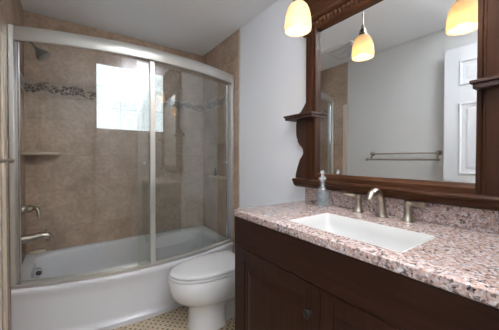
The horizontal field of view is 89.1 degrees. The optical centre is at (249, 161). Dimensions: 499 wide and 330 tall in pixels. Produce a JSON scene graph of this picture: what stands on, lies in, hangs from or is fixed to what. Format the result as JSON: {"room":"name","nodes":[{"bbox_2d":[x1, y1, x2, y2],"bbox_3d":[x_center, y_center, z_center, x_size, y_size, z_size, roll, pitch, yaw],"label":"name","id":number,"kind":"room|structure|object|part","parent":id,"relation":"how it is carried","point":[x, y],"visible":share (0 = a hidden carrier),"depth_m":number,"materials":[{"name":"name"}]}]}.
{"room":"bathroom","nodes":[
{"label":"bathroom","id":0,"kind":"room"},
{"bbox_2d":[0,0,25,329],"bbox_3d":[-1.097,-0.032,0.950,0.106,2.313,2.790,0,1,-35],"label":"wall","id":1,"kind":"structure","parent":0,"point":[11,11],"depth_m":1.48,"materials":[{"name":"stone"}]},
{"bbox_2d":[0,31,7,329],"bbox_3d":[-1.314,0.218,1.358,0.010,1.800,0.050,0,1,-35],"label":"trim","id":2,"kind":"structure","parent":1,"relation":"attached to","point":[2,37],"depth_m":1.34,"materials":[{"name":"beige tile"}]},
{"bbox_2d":[0,158,14,162],"bbox_3d":[-0.899,-0.039,0.837,0.099,0.101,0.699,0,1,-35],"label":"towel bar","id":3,"kind":"object","parent":1,"relation":"attached to","point":[10,160],"visible":1,"depth_m":1.04,"materials":[{"name":"silver metal"}]},
{"bbox_2d":[20,72,24,91],"bbox_3d":[-1.611,-0.603,1.762,0.003,0.106,0.652,0,1,-35],"label":"trim","id":4,"kind":"structure","parent":1,"relation":"attached to","point":[22,80],"depth_m":1.93,"materials":[{"name":"tile"}]},
{"bbox_2d":[21,200,41,218],"bbox_3d":[-1.596,0.346,1.853,0.121,0.144,0.144,0,1,-35],"label":"shower valve","id":5,"kind":"object","parent":1,"relation":"attached to","point":[25,209],"visible":0.9,"depth_m":1.83,"materials":[{"name":"silver metal"}]},
{"bbox_3d":[-1.573,0.369,1.864,0.075,0.090,0.040,0,1,-24],"label":"lever","id":6,"kind":"part","parent":5,"relation":"part of","materials":[{"name":"silver metal"}]},
{"bbox_2d":[21,229,53,243],"bbox_3d":[-1.580,0.559,1.892,0.193,0.093,0.068,0,1,-35],"label":"tub spout","id":7,"kind":"object","parent":1,"relation":"attached to","point":[48,236],"visible":0.98,"depth_m":1.87,"materials":[{"name":"silver metal"}]},
{"bbox_2d":[29,42,50,60],"bbox_3d":[-1.558,-0.827,1.840,0.182,0.174,0.096,0,1,-35],"label":"shower","id":8,"kind":"object","parent":1,"relation":"attached to","point":[41,54],"visible":0.63,"depth_m":1.84,"materials":[{"name":"silver metal"}]},
{"bbox_2d":[21,152,59,154],"bbox_3d":[-1.652,-0.064,2.020,0.225,0.024,0.200,0,1,-35],"label":"corner shelf","id":9,"kind":"object","parent":1,"relation":"attached to","point":[22,153],"visible":1,"depth_m":1.94,"materials":[{"name":"beige stone"}]},
{"bbox_2d":[7,24,233,289],"bbox_3d":[-0.758,-0.023,1.907,1.552,1.572,0.236,0,1,-35],"label":"shower door","id":10,"kind":"structure","parent":1,"relation":"attached to","point":[16,34],"depth_m":1.65,"materials":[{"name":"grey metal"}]},
{"bbox_3d":[-0.752,-0.765,1.889,1.499,0.086,0.219,0,1,-35],"label":"header rail","id":11,"kind":"part","parent":10,"relation":"part of","materials":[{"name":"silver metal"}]},
{"bbox_2d":[24,11,202,253],"bbox_3d":[-1.198,-0.054,2.527,1.567,2.313,0.100,0,1,-35],"label":"wall","id":12,"kind":"structure","parent":0,"point":[97,189],"depth_m":2.33,"materials":[{"name":"tile"}]},
{"bbox_2d":[25,79,202,112],"bbox_3d":[-1.167,-0.612,2.478,1.555,0.106,0.003,0,1,-35],"label":"trim","id":13,"kind":"structure","parent":12,"relation":"attached to","point":[31,86],"depth_m":2.22,"materials":[{"name":"grey tile"}]},
{"bbox_2d":[96,63,162,131],"bbox_3d":[-1.172,-0.607,2.523,0.607,0.596,0.064,0,1,-35],"label":"window","id":14,"kind":"structure","parent":12,"relation":"in","point":[122,95],"depth_m":2.46,"materials":[{"name":"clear glass"}]},
{"bbox_2d":[20,0,276,55],"bbox_3d":[0.215,-1.210,0.566,1.817,0.060,4.905,0,1,-35],"label":"ceiling","id":15,"kind":"structure","parent":0,"point":[197,27],"depth_m":2.10,"materials":[{"name":"white paint"}]},
{"bbox_2d":[285,0,310,36],"bbox_3d":[0.246,-0.925,1.276,0.133,0.530,0.133,0,1,-35],"label":"pendant lamp","id":16,"kind":"object","parent":15,"relation":"hanging from","point":[298,15],"visible":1,"depth_m":1.24,"materials":[{"name":"yellow glass"}]},
{"bbox_2d":[112,305,234,329],"bbox_3d":[0.210,1.162,0.599,1.817,0.060,4.905,0,1,-35],"label":"floor","id":17,"kind":"structure","parent":0,"point":[175,319],"depth_m":1.75,"materials":[{"name":"tile"}]},
{"bbox_2d":[11,225,232,329],"bbox_3d":[-0.928,0.926,2.157,1.550,0.363,0.838,0,1,-35],"label":"bathtub","id":18,"kind":"object","parent":17,"relation":"on","point":[111,302],"visible":0.73,"depth_m":1.79,"materials":[{"name":"grey ceramic"}]},
{"bbox_2d":[29,249,45,253],"bbox_3d":[-1.713,0.730,2.051,0.110,0.029,0.056,0,1,-35],"label":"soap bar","id":19,"kind":"object","parent":18,"relation":"on","point":[39,250],"visible":1,"depth_m":2.04,"materials":[{"name":"beige"}]},
{"bbox_3d":[-1.574,0.829,1.885,0.018,0.080,0.080,0,1,2],"label":"overflow plate","id":20,"kind":"part","parent":18,"relation":"part of","materials":[{"name":"silver metal"}]},
{"bbox_2d":[168,206,253,329],"bbox_3d":[-0.205,0.747,1.831,0.747,0.735,0.356,0,1,-35],"label":"toilet","id":21,"kind":"object","parent":17,"relation":"on","point":[205,284],"visible":0.7,"depth_m":1.66,"materials":[{"name":"white ceramic"}]},
{"bbox_3d":[-0.297,0.747,1.765,0.518,0.013,0.350,0,1,-35],"label":"seat","id":22,"kind":"part","parent":21,"relation":"part of","materials":[{"name":"white ceramic"}]},
{"bbox_3d":[-0.289,0.723,1.770,0.528,0.021,0.342,0,1,-35],"label":"lid","id":23,"kind":"part","parent":21,"relation":"part of","materials":[{"name":"white ceramic"}]},
{"bbox_2d":[235,216,498,329],"bbox_3d":[0.454,0.709,1.046,0.584,0.836,1.106,0,1,-35],"label":"vanity cabinet","id":24,"kind":"object","parent":17,"relation":"on","point":[283,281],"visible":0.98,"depth_m":0.86,"materials":[{"name":"brown wood"}]},
{"bbox_3d":[0.098,0.731,1.102,0.012,0.462,0.419,0,1,-35],"label":"raised panel","id":25,"kind":"part","parent":24,"relation":"part of","materials":[{"name":"brown wood"}]},
{"bbox_3d":[0.101,0.731,1.104,0.016,0.578,0.519,0,1,-35],"label":"cabinet door","id":26,"kind":"part","parent":24,"relation":"part of","materials":[{"name":"brown wood"}]},
{"bbox_3d":[0.211,0.545,0.908,0.030,0.030,0.030,0,1,-35],"label":"cabinet knob","id":27,"kind":"part","parent":24,"relation":"part of","materials":[{"name":"silver metal"}]},
{"bbox_3d":[0.400,0.737,0.684,0.016,0.578,0.502,0,1,-35],"label":"cabinet door","id":28,"kind":"part","parent":24,"relation":"part of","materials":[{"name":"brown wood"}]},
{"bbox_2d":[234,187,498,308],"bbox_3d":[0.469,0.233,1.043,0.564,0.116,1.108,0,1,-35],"label":"countertop","id":29,"kind":"structure","parent":24,"relation":"on","point":[462,259],"depth_m":0.89,"materials":[{"name":"pink stone"}]},
{"bbox_2d":[316,170,327,206],"bbox_3d":[0.415,0.150,1.435,0.074,0.204,0.074,0,1,-35],"label":"glass bottle","id":30,"kind":"object","parent":29,"relation":"on","point":[323,170],"visible":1,"depth_m":1.43,"materials":[{"name":"grey glass"}]},
{"bbox_2d":[289,213,435,251],"bbox_3d":[0.414,0.334,1.000,0.331,0.149,0.528,0,1,-35],"label":"sink","id":31,"kind":"object","parent":29,"relation":"in","point":[392,238],"visible":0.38,"depth_m":1.08,"materials":[{"name":"white ceramic"}]},
{"bbox_2d":[343,188,427,221],"bbox_3d":[0.582,0.189,1.167,0.160,0.138,0.386,0,1,-35],"label":"faucet","id":32,"kind":"object","parent":29,"relation":"on","point":[381,210],"visible":1,"depth_m":1.15,"materials":[{"name":"silver metal"}]},
{"bbox_3d":[0.528,0.177,1.316,0.079,0.027,0.026,1,1,41],"label":"lever","id":33,"kind":"part","parent":32,"relation":"part of","materials":[{"name":"silver metal"}]},
{"bbox_3d":[0.557,0.210,1.291,0.052,0.090,0.052,0,1,-35],"label":"handle","id":34,"kind":"part","parent":32,"relation":"part of","materials":[{"name":"silver metal"}]},
{"bbox_3d":[0.583,0.189,1.157,0.150,0.138,0.054,0,1,-35],"label":"spout","id":35,"kind":"part","parent":32,"relation":"part of","materials":[{"name":"silver metal"}]},
{"bbox_3d":[0.691,0.213,1.103,0.052,0.090,0.052,0,1,-35],"label":"handle","id":36,"kind":"part","parent":32,"relation":"part of","materials":[{"name":"silver metal"}]},
{"bbox_3d":[0.705,0.181,1.067,0.026,0.027,0.079,0,1,-22],"label":"lever","id":37,"kind":"part","parent":32,"relation":"part of","materials":[{"name":"silver metal"}]},
{"bbox_2d":[203,0,305,252],"bbox_3d":[0.307,-0.042,1.885,0.156,2.313,2.690,0,1,-35],"label":"wall","id":38,"kind":"structure","parent":0,"point":[272,62],"depth_m":2.09,"materials":[{"name":"white paint"}]},
{"bbox_2d":[203,94,225,112],"bbox_3d":[-0.348,-0.613,2.664,0.003,0.106,0.640,0,1,-35],"label":"trim","id":39,"kind":"structure","parent":38,"relation":"attached to","point":[218,102],"depth_m":2.69,"materials":[{"name":"tile"}]},
{"bbox_2d":[209,175,225,178],"bbox_3d":[-0.302,0.165,2.688,0.102,0.018,0.372,0,1,-35],"label":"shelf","id":40,"kind":"structure","parent":38,"relation":"attached to","point":[212,176],"depth_m":2.65,"materials":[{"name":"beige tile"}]},
{"bbox_2d":[239,28,239,206],"bbox_3d":[-0.090,-0.048,2.309,0.010,2.312,0.012,0,1,-35],"label":"trim","id":41,"kind":"structure","parent":38,"relation":"attached to","point":[239,28],"depth_m":2.30,"materials":[{"name":"beige tile"}]},
{"bbox_2d":[283,0,498,211],"bbox_3d":[0.611,-0.461,1.212,0.129,1.260,1.224,0,1,-35],"label":"mirror","id":42,"kind":"object","parent":38,"relation":"attached to","point":[402,96],"visible":0.96,"depth_m":1.15,"materials":[{"name":"brown wood"}]},
{"bbox_2d":[283,111,319,121],"bbox_3d":[0.338,-0.285,1.622,0.102,0.030,0.244,0,1,-35],"label":"shelf","id":43,"kind":"object","parent":42,"relation":"attached to","point":[305,116],"depth_m":1.57,"materials":[{"name":"brown wood"}]},
{"bbox_3d":[0.612,-0.938,1.205,0.129,0.305,0.980,0,1,-35],"label":"rail","id":44,"kind":"part","parent":42,"relation":"part of","materials":[{"name":"brown wood"}]},
{"bbox_3d":[0.624,0.097,1.240,0.026,0.040,0.742,0,1,-35],"label":"rail","id":45,"kind":"part","parent":42,"relation":"part of","materials":[{"name":"brown wood"}]},
{"bbox_3d":[0.627,0.143,1.236,0.082,0.053,1.090,0,1,-35],"label":"sill","id":46,"kind":"part","parent":42,"relation":"part of","materials":[{"name":"brown wood"}]},
{"bbox_3d":[0.637,-0.354,1.244,0.006,0.887,0.763,0,1,-35],"label":"glass","id":47,"kind":"part","parent":42,"relation":"part of","materials":[{"name":"white mirror"}]},
{"bbox_2d":[469,75,498,90],"bbox_3d":[0.901,-0.273,0.829,0.102,0.030,0.259,0,1,-35],"label":"shelf","id":48,"kind":"object","parent":42,"relation":"attached to","point":[491,82],"depth_m":0.88,"materials":[{"name":"brown wood"}]},
{"bbox_2d":[305,187,498,234],"bbox_3d":[0.691,0.214,1.200,0.020,0.084,1.108,0,1,-35],"label":"backsplash","id":49,"kind":"structure","parent":38,"relation":"attached to","point":[482,220],"depth_m":1.07,"materials":[{"name":"pink stone"}]}
]}

